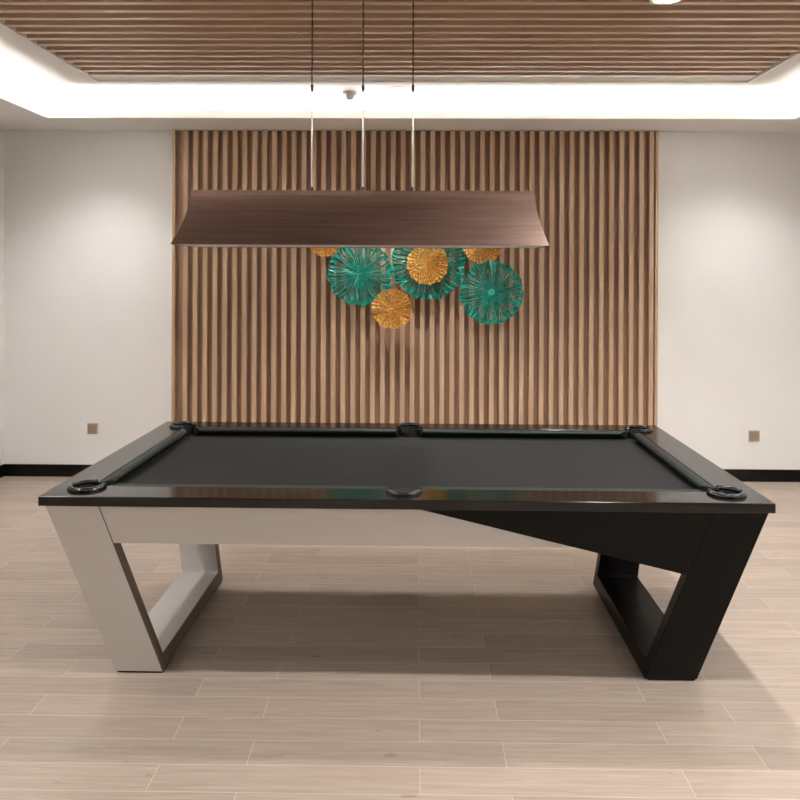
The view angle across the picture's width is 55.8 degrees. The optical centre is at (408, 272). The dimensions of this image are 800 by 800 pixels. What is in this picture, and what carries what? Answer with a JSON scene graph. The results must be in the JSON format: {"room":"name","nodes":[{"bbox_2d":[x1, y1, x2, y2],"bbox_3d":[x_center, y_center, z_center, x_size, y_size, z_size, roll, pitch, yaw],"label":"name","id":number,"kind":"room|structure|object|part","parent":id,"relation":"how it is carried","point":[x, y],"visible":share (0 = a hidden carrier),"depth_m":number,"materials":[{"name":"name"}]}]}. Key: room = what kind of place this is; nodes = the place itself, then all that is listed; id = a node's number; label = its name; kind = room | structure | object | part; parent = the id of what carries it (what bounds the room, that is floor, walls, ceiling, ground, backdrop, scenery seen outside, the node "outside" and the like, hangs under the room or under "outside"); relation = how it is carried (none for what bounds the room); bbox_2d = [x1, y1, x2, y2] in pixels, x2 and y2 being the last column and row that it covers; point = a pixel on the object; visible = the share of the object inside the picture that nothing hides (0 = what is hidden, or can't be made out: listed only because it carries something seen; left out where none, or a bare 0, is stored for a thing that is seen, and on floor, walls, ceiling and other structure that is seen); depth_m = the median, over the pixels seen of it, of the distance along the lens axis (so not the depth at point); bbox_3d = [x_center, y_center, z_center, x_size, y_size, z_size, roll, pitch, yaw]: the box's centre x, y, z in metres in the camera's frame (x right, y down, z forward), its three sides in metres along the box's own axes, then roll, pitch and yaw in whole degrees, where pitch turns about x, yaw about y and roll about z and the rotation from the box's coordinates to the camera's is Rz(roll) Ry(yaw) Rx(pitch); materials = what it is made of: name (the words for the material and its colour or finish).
{"room":"games hall","nodes":[
{"label":"games hall","id":0,"kind":"room"},
{"bbox_2d":[0,129,4,464],"bbox_3d":[-3.470,0.039,2.023,0.120,3.300,8.530,0,0,1],"label":"wall","id":1,"kind":"structure","parent":0,"point":[2,132],"depth_m":6.25,"materials":[{"name":"paint"}]},
{"bbox_2d":[0,464,3,477],"bbox_3d":[-3.411,1.639,2.017,0.012,0.100,8.518,0,0,1],"label":"baseboard","id":2,"kind":"structure","parent":1,"relation":"attached to","point":[1,466],"depth_m":6.23,"materials":[{"name":"black wood"}]},
{"bbox_2d":[0,476,799,799],"bbox_3d":[0.027,1.754,1.982,7.130,0.100,8.770,0,0,1],"label":"floor","id":3,"kind":"structure","parent":0,"point":[310,672],"depth_m":3.11,"materials":[{"name":"brown wood"}]},
{"bbox_2d":[38,421,775,680],"bbox_3d":[-0.006,1.282,3.662,2.852,0.842,1.488,0,0,1],"label":"pool table","id":4,"kind":"object","parent":3,"relation":"on","point":[631,496],"visible":1,"depth_m":3.10,"materials":[{"name":"paint"}]},
{"bbox_3d":[-1.223,1.300,3.685,0.388,0.779,1.446,0,0,1],"label":"frame","id":5,"kind":"part","parent":4,"relation":"part of","materials":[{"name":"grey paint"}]},
{"bbox_2d":[98,429,186,485],"bbox_3d":[-1.255,0.893,3.686,0.049,0.045,1.082,0,0,1],"label":"cushion","id":6,"kind":"object","parent":4,"relation":"on","point":[128,471],"depth_m":3.60,"materials":[{"name":"fabric"}]},
{"bbox_2d":[109,484,386,488],"bbox_3d":[-0.657,0.896,3.105,1.162,0.045,0.049,0,0,1],"label":"cushion","id":7,"kind":"object","parent":4,"relation":"on","point":[114,485],"depth_m":3.09,"materials":[{"name":"fabric"}]},
{"bbox_2d":[194,427,398,436],"bbox_3d":[-0.635,0.896,4.244,1.162,0.045,0.049,0,0,1],"label":"cushion","id":8,"kind":"object","parent":4,"relation":"on","point":[198,431],"depth_m":4.23,"materials":[{"name":"fabric"}]},
{"bbox_3d":[-0.004,0.896,3.662,2.852,0.038,1.488,0,0,1],"label":"rail frame","id":9,"kind":"part","parent":4,"relation":"part of","materials":[{"name":"paint"}]},
{"bbox_2d":[420,429,627,438],"bbox_3d":[0.649,0.901,4.219,1.162,0.045,0.049,0,0,1],"label":"cushion","id":10,"kind":"object","parent":4,"relation":"on","point":[424,433],"depth_m":4.21,"materials":[{"name":"fabric"}]},
{"bbox_2d":[422,487,704,491],"bbox_3d":[0.626,0.901,3.080,1.162,0.045,0.049,0,0,1],"label":"cushion","id":11,"kind":"object","parent":4,"relation":"on","point":[423,488],"depth_m":3.07,"materials":[{"name":"fabric"}]},
{"bbox_2d":[634,433,715,491],"bbox_3d":[1.247,0.904,3.638,0.049,0.045,1.082,0,0,1],"label":"cushion","id":12,"kind":"object","parent":4,"relation":"on","point":[683,473],"depth_m":3.55,"materials":[{"name":"fabric"}]},
{"bbox_3d":[1.202,1.310,3.638,0.405,0.779,1.446,0,0,1],"label":"frame","id":13,"kind":"part","parent":4,"relation":"part of","materials":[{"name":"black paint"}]},
{"bbox_2d":[0,20,799,131],"bbox_3d":[0.040,-1.332,1.982,6.890,0.320,8.530,0,0,1],"label":"ceiling","id":14,"kind":"structure","parent":0,"point":[31,75],"depth_m":5.72,"materials":[{"name":"white paint"}]},
{"bbox_2d":[342,90,357,100],"bbox_3d":[-0.429,-1.305,5.583,0.120,0.058,0.120,0,0,1],"label":"smoke detector","id":15,"kind":"object","parent":14,"relation":"attached to","point":[350,95],"visible":1,"depth_m":5.55,"materials":[{"name":"grey plastic"}]},
{"bbox_2d":[387,87,409,92],"bbox_3d":[-0.073,-1.359,5.489,0.168,0.064,0.168,0,0,1],"label":"recessed light","id":16,"kind":"object","parent":14,"relation":"in","point":[408,89],"visible":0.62,"depth_m":5.47,"materials":[{"name":"beige plastic"}]},
{"bbox_2d":[0,0,799,76],"bbox_3d":[0.052,-1.394,1.933,4.535,0.116,6.432,0,0,1],"label":"ceiling panel","id":17,"kind":"object","parent":14,"relation":"attached to","point":[453,38],"visible":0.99,"depth_m":4.30,"materials":[{"name":"brown wood"}]},
{"bbox_2d":[171,0,549,247],"bbox_3d":[-0.219,-0.733,3.664,1.743,1.209,0.400,0,0,1],"label":"pendant lamp","id":18,"kind":"object","parent":17,"relation":"hanging from","point":[311,218],"visible":1,"depth_m":3.58,"materials":[{"name":"brown metal"}]},
{"bbox_3d":[-0.468,-0.646,3.667,0.007,0.504,0.007,0,0,1],"label":"rod","id":19,"kind":"part","parent":18,"relation":"part of","materials":[{"name":"silver metal"}]},
{"bbox_2d":[177,244,541,247],"bbox_3d":[-0.221,-0.132,3.664,1.727,0.004,0.384,0,0,1],"label":"diffuser","id":20,"kind":"object","parent":18,"relation":"attached to","point":[191,245],"depth_m":3.63,"materials":[{"name":"white plastic"}]},
{"bbox_3d":[-0.221,-0.262,3.664,1.743,0.267,0.400,0,0,1],"label":"lamp shade","id":21,"kind":"part","parent":18,"relation":"part of","materials":[{"name":"brown metal"}]},
{"bbox_3d":[-0.220,-0.645,3.664,0.007,0.504,0.007,0,0,1],"label":"rod","id":22,"kind":"part","parent":18,"relation":"part of","materials":[{"name":"silver metal"}]},
{"bbox_3d":[0.022,-0.644,3.662,0.007,0.504,0.007,0,0,1],"label":"rod","id":23,"kind":"part","parent":18,"relation":"part of","materials":[{"name":"silver metal"}]},
{"bbox_2d":[649,0,681,4],"bbox_3d":[1.255,-1.359,3.660,0.168,0.064,0.168,0,0,1],"label":"recessed light","id":24,"kind":"object","parent":17,"relation":"attached to","point":[651,1],"visible":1,"depth_m":3.71,"materials":[{"name":"white plastic"}]},
{"bbox_2d":[4,130,799,469],"bbox_3d":[0.086,0.054,6.307,7.130,3.300,0.120,0,0,1],"label":"wall","id":25,"kind":"structure","parent":0,"point":[88,289],"depth_m":6.27,"materials":[{"name":"paint"}]},
{"bbox_2d":[87,423,97,433],"bbox_3d":[-2.620,1.293,6.273,0.088,0.088,0.012,0,0,1],"label":"wall socket","id":26,"kind":"object","parent":25,"relation":"attached to","point":[92,428],"visible":1,"depth_m":6.27,"materials":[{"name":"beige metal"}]},
{"bbox_2d":[4,464,799,481],"bbox_3d":[0.078,1.654,6.241,6.890,0.100,0.012,0,0,1],"label":"baseboard","id":27,"kind":"structure","parent":25,"relation":"attached to","point":[47,470],"depth_m":6.27,"materials":[{"name":"black wood"}]},
{"bbox_2d":[171,130,658,425],"bbox_3d":[0.047,0.266,6.217,3.981,2.875,0.060,0,0,1],"label":"wall panel","id":28,"kind":"object","parent":25,"relation":"attached to","point":[260,334],"visible":0.53,"depth_m":6.21,"materials":[{"name":"brown wood"}]},
{"bbox_3d":[-1.932,0.259,6.233,0.022,2.874,0.044,0,0,1],"label":"edge trim","id":29,"kind":"part","parent":28,"relation":"part of","materials":[{"name":"brown wood"}]},
{"bbox_2d":[310,248,337,256],"bbox_3d":[-0.676,-0.281,6.160,0.293,0.299,0.072,0,0,1],"label":"disc","id":30,"kind":"object","parent":28,"relation":"attached to","point":[325,253],"visible":0.16,"depth_m":6.15,"materials":[{"name":"gold metal"}]},
{"bbox_2d":[327,248,392,306],"bbox_3d":[-0.388,0.007,6.144,0.532,0.532,0.099,0,0,1],"label":"disc","id":31,"kind":"object","parent":28,"relation":"attached to","point":[359,272],"visible":0.98,"depth_m":6.12,"materials":[{"name":"teal metal"}]},
{"bbox_2d":[372,289,411,328],"bbox_3d":[-0.127,0.287,6.114,0.326,0.325,0.151,0,0,1],"label":"disc","id":32,"kind":"object","parent":28,"relation":"attached to","point":[392,308],"visible":1,"depth_m":6.07,"materials":[{"name":"gold metal"}]},
{"bbox_2d":[391,248,466,298],"bbox_3d":[0.168,-0.089,6.130,0.617,0.610,0.113,0,0,1],"label":"disc","id":33,"kind":"object","parent":28,"relation":"attached to","point":[428,259],"visible":0.91,"depth_m":6.13,"materials":[{"name":"teal metal"}]},
{"bbox_2d":[463,248,501,263],"bbox_3d":[0.601,-0.229,6.145,0.318,0.323,0.072,0,0,1],"label":"disc","id":34,"kind":"object","parent":28,"relation":"attached to","point":[478,251],"visible":0.26,"depth_m":6.14,"materials":[{"name":"gold metal"}]},
{"bbox_2d":[459,259,523,324],"bbox_3d":[0.671,0.153,6.119,0.524,0.524,0.123,0,0,1],"label":"disc","id":35,"kind":"object","parent":28,"relation":"attached to","point":[491,293],"visible":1,"depth_m":6.08,"materials":[{"name":"teal metal"}]},
{"bbox_3d":[2.026,0.275,6.186,0.022,2.874,0.044,0,0,1],"label":"edge trim","id":36,"kind":"part","parent":28,"relation":"part of","materials":[{"name":"brown wood"}]},
{"bbox_2d":[749,431,759,440],"bbox_3d":[2.844,1.341,6.208,0.088,0.088,0.012,0,0,1],"label":"wall socket","id":37,"kind":"object","parent":25,"relation":"attached to","point":[753,435],"visible":1,"depth_m":6.20,"materials":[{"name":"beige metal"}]}
]}

